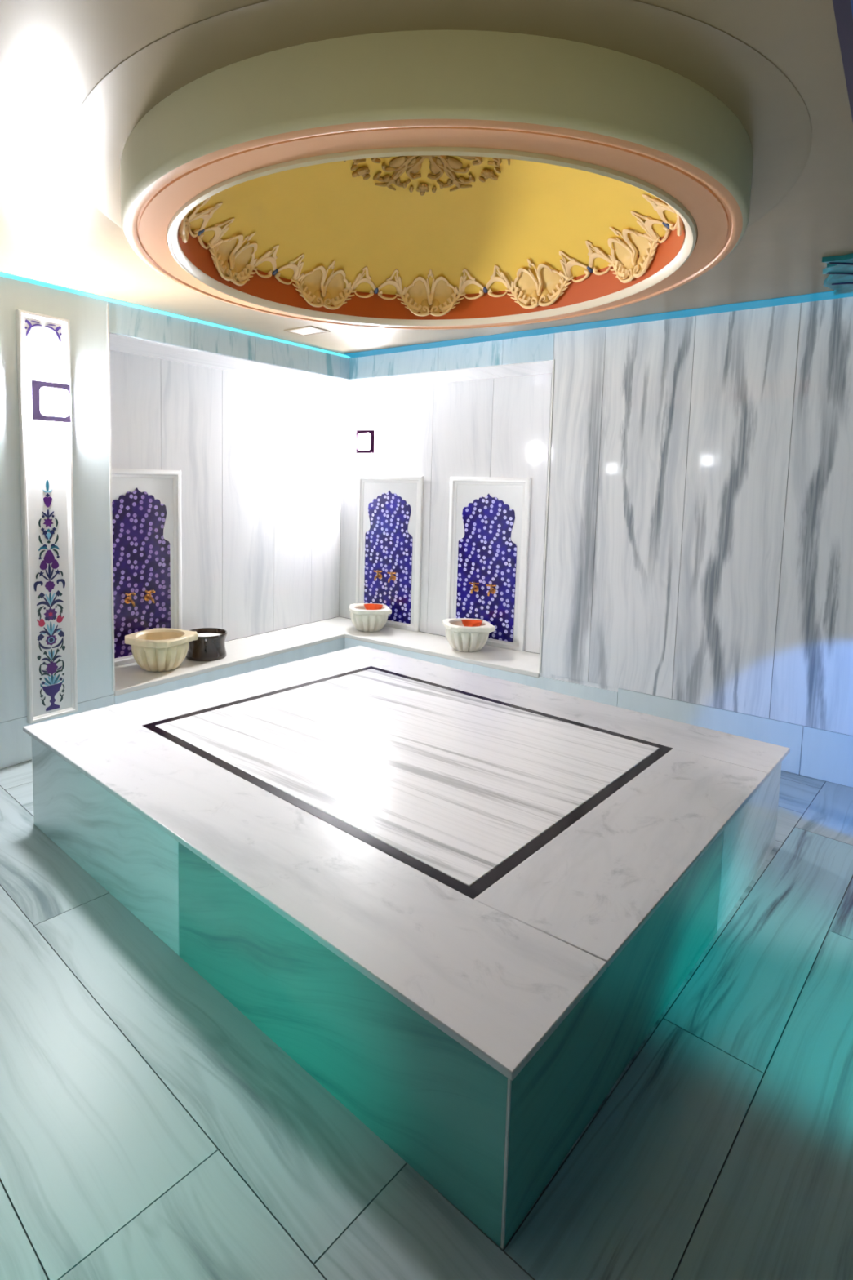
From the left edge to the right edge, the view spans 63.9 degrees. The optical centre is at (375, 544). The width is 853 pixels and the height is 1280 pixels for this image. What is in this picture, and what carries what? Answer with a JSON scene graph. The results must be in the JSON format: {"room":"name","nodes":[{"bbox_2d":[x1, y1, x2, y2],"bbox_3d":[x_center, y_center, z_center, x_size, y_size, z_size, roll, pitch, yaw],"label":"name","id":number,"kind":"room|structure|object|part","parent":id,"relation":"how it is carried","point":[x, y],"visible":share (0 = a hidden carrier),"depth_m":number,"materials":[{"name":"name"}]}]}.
{"room":"spa","nodes":[
{"label":"spa","id":0,"kind":"room"},
{"bbox_2d":[0,275,349,768],"bbox_3d":[-2.022,-0.098,3.744,0.100,2.673,5.600,5,7,38],"label":"wall","id":1,"kind":"structure","parent":0,"point":[86,316],"depth_m":4.03,"materials":[{"name":"grey stone"}]},
{"bbox_2d":[15,309,77,724],"bbox_3d":[-1.849,-0.129,3.854,0.030,2.278,0.284,5,7,38],"label":"panel","id":2,"kind":"object","parent":1,"relation":"attached to","point":[42,341],"visible":1,"depth_m":3.85,"materials":[{"name":"white tile"}]},
{"bbox_2d":[28,379,71,422],"bbox_3d":[-1.810,-0.791,3.785,0.052,0.214,0.214,5,7,38],"label":"wall sconce","id":3,"kind":"object","parent":2,"relation":"attached to","point":[48,401],"visible":1,"depth_m":3.77,"materials":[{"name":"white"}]},
{"bbox_2d":[106,303,115,691],"bbox_3d":[-1.615,-0.255,4.159,0.005,2.361,0.012,5,7,38],"label":"trim","id":4,"kind":"structure","parent":1,"relation":"attached to","point":[108,308],"depth_m":4.15,"materials":[{"name":"white stone"}]},
{"bbox_2d":[109,333,552,391],"bbox_3d":[-0.231,-1.315,4.734,2.361,0.032,2.729,5,7,38],"label":"trim","id":5,"kind":"structure","parent":1,"relation":"attached to","point":[119,343],"depth_m":5.24,"materials":[{"name":"stone"}]},
{"bbox_2d":[109,350,342,640],"bbox_3d":[-1.251,-0.297,5.556,0.100,2.197,2.831,5,7,38],"label":"wall","id":6,"kind":"structure","parent":0,"point":[258,459],"depth_m":5.66,"materials":[{"name":"stone"}]},
{"bbox_2d":[111,468,182,666],"bbox_3d":[-1.685,0.160,4.890,0.103,1.394,0.735,5,7,38],"label":"tile panel","id":7,"kind":"object","parent":6,"relation":"attached to","point":[146,504],"visible":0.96,"depth_m":4.95,"materials":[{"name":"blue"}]},
{"bbox_2d":[124,592,135,606],"bbox_3d":[-1.738,0.392,4.842,0.093,0.096,0.080,5,7,38],"label":"tap","id":8,"kind":"object","parent":7,"relation":"on","point":[129,597],"depth_m":4.85,"materials":[{"name":"gold metal"}]},
{"bbox_2d":[144,589,155,604],"bbox_3d":[-1.639,0.382,4.967,0.093,0.096,0.080,5,7,38],"label":"tap","id":9,"kind":"object","parent":7,"relation":"on","point":[149,594],"depth_m":4.98,"materials":[{"name":"gold metal"}]},
{"bbox_2d":[0,760,852,1279],"bbox_3d":[-0.178,1.434,2.789,5.600,0.120,6.400,5,7,38],"label":"floor","id":10,"kind":"structure","parent":0,"point":[150,1129],"depth_m":1.73,"materials":[{"name":"stone"}]},
{"bbox_2d":[22,645,790,1248],"bbox_3d":[0.099,1.117,3.176,2.688,0.450,2.394,6,7,42],"label":"platform","id":11,"kind":"object","parent":10,"relation":"on","point":[463,903],"visible":1,"depth_m":2.22,"materials":[{"name":"stone"}]},
{"bbox_2d":[0,0,852,355],"bbox_3d":[-0.070,-1.305,2.107,5.000,0.120,5.800,5,7,38],"label":"ceiling","id":12,"kind":"structure","parent":0,"point":[54,53],"depth_m":2.36,"materials":[{"name":"paint"}]},
{"bbox_2d":[0,271,350,358],"bbox_3d":[-1.931,-1.417,3.599,0.023,0.016,5.546,5,7,38],"label":"light strip","id":13,"kind":"object","parent":12,"relation":"attached to","point":[2,274],"visible":0.89,"depth_m":4.28,"materials":[{"name":"teal"}]},
{"bbox_2d":[283,325,329,336],"bbox_3d":[-0.484,-1.505,4.807,0.260,0.006,0.200,5,7,38],"label":"ceiling light","id":14,"kind":"object","parent":12,"relation":"attached to","point":[305,331],"visible":1,"depth_m":4.80,"materials":[{"name":"beige plastic"}]},
{"bbox_3d":[-0.484,-1.506,4.807,0.220,0.004,0.160,5,7,38],"label":"hatch door","id":15,"kind":"part","parent":14,"relation":"part of","materials":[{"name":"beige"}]},
{"bbox_2d":[120,29,753,329],"bbox_3d":[0.202,-1.337,2.694,2.270,0.496,2.270,5,7,38],"label":"dome","id":16,"kind":"object","parent":12,"relation":"attached to","point":[446,179],"visible":1,"depth_m":2.22,"materials":[{"name":"paint"}]},
{"bbox_3d":[-0.719,-1.278,2.793,0.038,0.025,0.026,2,5,6],"label":"knob","id":17,"kind":"part","parent":16,"relation":"part of","materials":[{"name":"blue ceramic"}]},
{"bbox_3d":[-0.489,-1.323,3.314,0.038,0.025,0.026,6,7,41],"label":"knob","id":18,"kind":"part","parent":16,"relation":"part of","materials":[{"name":"blue ceramic"}]},
{"bbox_3d":[0.004,-1.339,3.601,0.026,0.025,0.038,0,6,-12],"label":"knob","id":19,"kind":"part","parent":16,"relation":"part of","materials":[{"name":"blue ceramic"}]},
{"bbox_3d":[0.197,-1.108,2.716,1.968,0.036,1.968,5,7,38],"label":"moulding","id":20,"kind":"part","parent":16,"relation":"part of","materials":[{"name":"beige"}]},
{"bbox_3d":[0.573,-1.322,3.546,0.026,0.025,0.038,4,6,24],"label":"knob","id":21,"kind":"part","parent":16,"relation":"part of","materials":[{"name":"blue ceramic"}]},
{"bbox_3d":[0.999,-1.278,3.168,0.038,0.025,0.026,-2,6,-30],"label":"knob","id":22,"kind":"part","parent":16,"relation":"part of","materials":[{"name":"blue ceramic"}]},
{"bbox_3d":[1.120,-1.223,2.612,0.038,0.025,0.026,2,5,6],"label":"knob","id":23,"kind":"part","parent":16,"relation":"part of","materials":[{"name":"blue ceramic"}]},
{"bbox_2d":[69,0,812,228],"bbox_3d":[0.201,-1.292,2.699,2.580,0.002,2.580,5,7,38],"label":"ceiling recess","id":24,"kind":"structure","parent":12,"relation":"attached to","point":[775,117],"depth_m":1.65,"materials":[{"name":"paint"}]},
{"bbox_2d":[344,290,852,357],"bbox_3d":[1.634,-1.404,4.255,4.740,0.016,0.114,5,7,38],"label":"light strip","id":25,"kind":"object","parent":12,"relation":"attached to","point":[828,295],"visible":1,"depth_m":4.30,"materials":[{"name":"teal"}]},
{"bbox_2d":[822,253,852,294],"bbox_3d":[2.388,-1.276,3.156,0.546,0.032,0.682,5,7,38],"label":"leaf ornament","id":26,"kind":"object","parent":12,"relation":"attached to","point":[840,268],"visible":1,"depth_m":3.21,"materials":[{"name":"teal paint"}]},
{"bbox_2d":[832,0,852,121],"bbox_3d":[0.633,-1.036,0.321,0.860,0.049,3.620,5,7,38],"label":"beam","id":27,"kind":"structure","parent":12,"relation":"attached to","point":[843,9],"depth_m":1.52,"materials":[{"name":"blue paint"}]},
{"bbox_2d":[339,373,552,653],"bbox_3d":[0.662,-0.291,5.915,2.463,2.197,0.100,5,7,38],"label":"wall","id":28,"kind":"structure","parent":0,"point":[494,427],"depth_m":5.89,"materials":[{"name":"stone"}]},
{"bbox_2d":[355,429,377,453],"bbox_3d":[-0.082,-0.958,6.354,0.214,0.214,0.052,5,7,38],"label":"wall sconce","id":29,"kind":"object","parent":28,"relation":"attached to","point":[366,440],"visible":1,"depth_m":6.33,"materials":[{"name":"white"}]},
{"bbox_2d":[355,475,423,631],"bbox_3d":[0.092,0.068,6.262,0.735,1.394,0.103,5,7,38],"label":"tile panel","id":30,"kind":"object","parent":28,"relation":"attached to","point":[389,515],"visible":0.98,"depth_m":6.26,"materials":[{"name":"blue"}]},
{"bbox_2d":[373,569,382,581],"bbox_3d":[0.018,0.288,6.332,0.080,0.096,0.093,5,7,38],"label":"tap","id":31,"kind":"object","parent":30,"relation":"on","point":[377,573],"depth_m":6.35,"materials":[{"name":"gold metal"}]},
{"bbox_2d":[386,571,395,582],"bbox_3d":[0.143,0.300,6.233,0.080,0.096,0.093,5,7,38],"label":"tap","id":32,"kind":"object","parent":30,"relation":"on","point":[391,575],"depth_m":6.25,"materials":[{"name":"gold metal"}]},
{"bbox_2d":[445,476,531,651],"bbox_3d":[0.897,0.144,5.632,0.735,1.394,0.103,5,7,38],"label":"tile panel","id":33,"kind":"object","parent":28,"relation":"attached to","point":[488,534],"visible":0.98,"depth_m":5.63,"materials":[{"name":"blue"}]},
{"bbox_2d":[469,582,479,594],"bbox_3d":[0.823,0.364,5.702,0.080,0.096,0.093,5,7,38],"label":"tap","id":34,"kind":"object","parent":33,"relation":"on","point":[473,586],"depth_m":5.72,"materials":[{"name":"gold metal"}]},
{"bbox_2d":[486,583,496,596],"bbox_3d":[0.948,0.376,5.603,0.080,0.096,0.093,5,7,38],"label":"tap","id":35,"kind":"object","parent":33,"relation":"on","point":[491,588],"depth_m":5.62,"materials":[{"name":"gold metal"}]},
{"bbox_2d":[344,296,852,787],"bbox_3d":[1.665,-0.089,4.470,4.800,2.673,0.100,5,7,38],"label":"wall","id":36,"kind":"structure","parent":0,"point":[699,566],"depth_m":4.14,"materials":[{"name":"stone"}]},
{"bbox_2d":[538,359,555,673],"bbox_3d":[1.198,-0.171,4.764,0.012,2.197,0.005,5,7,38],"label":"trim","id":37,"kind":"structure","parent":36,"relation":"attached to","point":[553,361],"depth_m":4.76,"materials":[{"name":"white stone"}]},
{"bbox_3d":[-0.280,1.043,4.956,2.403,0.246,2.771,5,7,38],"label":"wall","id":38,"kind":"structure","parent":0,"visible":0},
{"bbox_2d":[114,617,540,696],"bbox_3d":[-0.277,0.902,4.942,2.363,0.035,2.731,5,7,38],"label":"stone ledge","id":39,"kind":"object","parent":38,"relation":"on","point":[129,677],"visible":0.68,"depth_m":5.43,"materials":[{"name":"stone"}]},
{"bbox_2d":[124,627,197,671],"bbox_3d":[-1.512,0.752,4.803,0.416,0.238,0.412,4,6,24],"label":"basin","id":40,"kind":"object","parent":39,"relation":"on","point":[157,649],"visible":1,"depth_m":4.68,"materials":[{"name":"beige stone"}]},
{"bbox_3d":[-1.517,0.774,4.805,0.385,0.196,0.391,-1,6,-20],"label":"bowl","id":41,"kind":"part","parent":40,"relation":"part of","materials":[{"name":"beige stone"}]},
{"bbox_2d":[186,627,226,661],"bbox_3d":[-1.275,0.752,5.135,0.308,0.186,0.308,4,6,27],"label":"pot","id":42,"kind":"object","parent":39,"relation":"on","point":[210,645],"visible":0.89,"depth_m":5.03,"materials":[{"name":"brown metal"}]},
{"bbox_3d":[-1.242,0.742,4.976,0.020,0.109,0.049,0,6,-12],"label":"handle","id":43,"kind":"part","parent":42,"relation":"part of","materials":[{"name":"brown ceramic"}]},
{"bbox_2d":[349,603,391,631],"bbox_3d":[-0.051,0.669,6.161,0.372,0.211,0.361,1,5,-4],"label":"basin","id":44,"kind":"object","parent":39,"relation":"on","point":[363,620],"visible":0.94,"depth_m":6.03,"materials":[{"name":"beige stone"}]},
{"bbox_3d":[-0.057,0.687,6.162,0.341,0.173,0.346,5,7,38],"label":"bowl","id":45,"kind":"part","parent":44,"relation":"part of","materials":[{"name":"beige stone"}]},
{"bbox_2d":[363,604,383,609],"bbox_3d":[-0.019,0.571,6.181,0.182,0.096,0.175,2,5,7],"label":"copper bowl","id":46,"kind":"object","parent":44,"relation":"in","point":[368,606],"visible":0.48,"depth_m":6.11,"materials":[{"name":"orange metal"}]},
{"bbox_2d":[442,617,495,652],"bbox_3d":[0.750,0.742,5.525,0.384,0.218,0.372,1,5,-4],"label":"basin","id":47,"kind":"object","parent":39,"relation":"on","point":[460,637],"visible":0.91,"depth_m":5.39,"materials":[{"name":"beige stone"}]},
{"bbox_3d":[0.744,0.761,5.527,0.352,0.179,0.357,5,7,38],"label":"bowl","id":48,"kind":"part","parent":47,"relation":"part of","materials":[{"name":"beige stone"}]},
{"bbox_2d":[461,619,483,626],"bbox_3d":[0.785,0.642,5.541,0.182,0.096,0.175,2,5,7],"label":"copper bowl","id":49,"kind":"object","parent":47,"relation":"in","point":[467,623],"visible":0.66,"depth_m":5.47,"materials":[{"name":"orange metal"}]}
]}

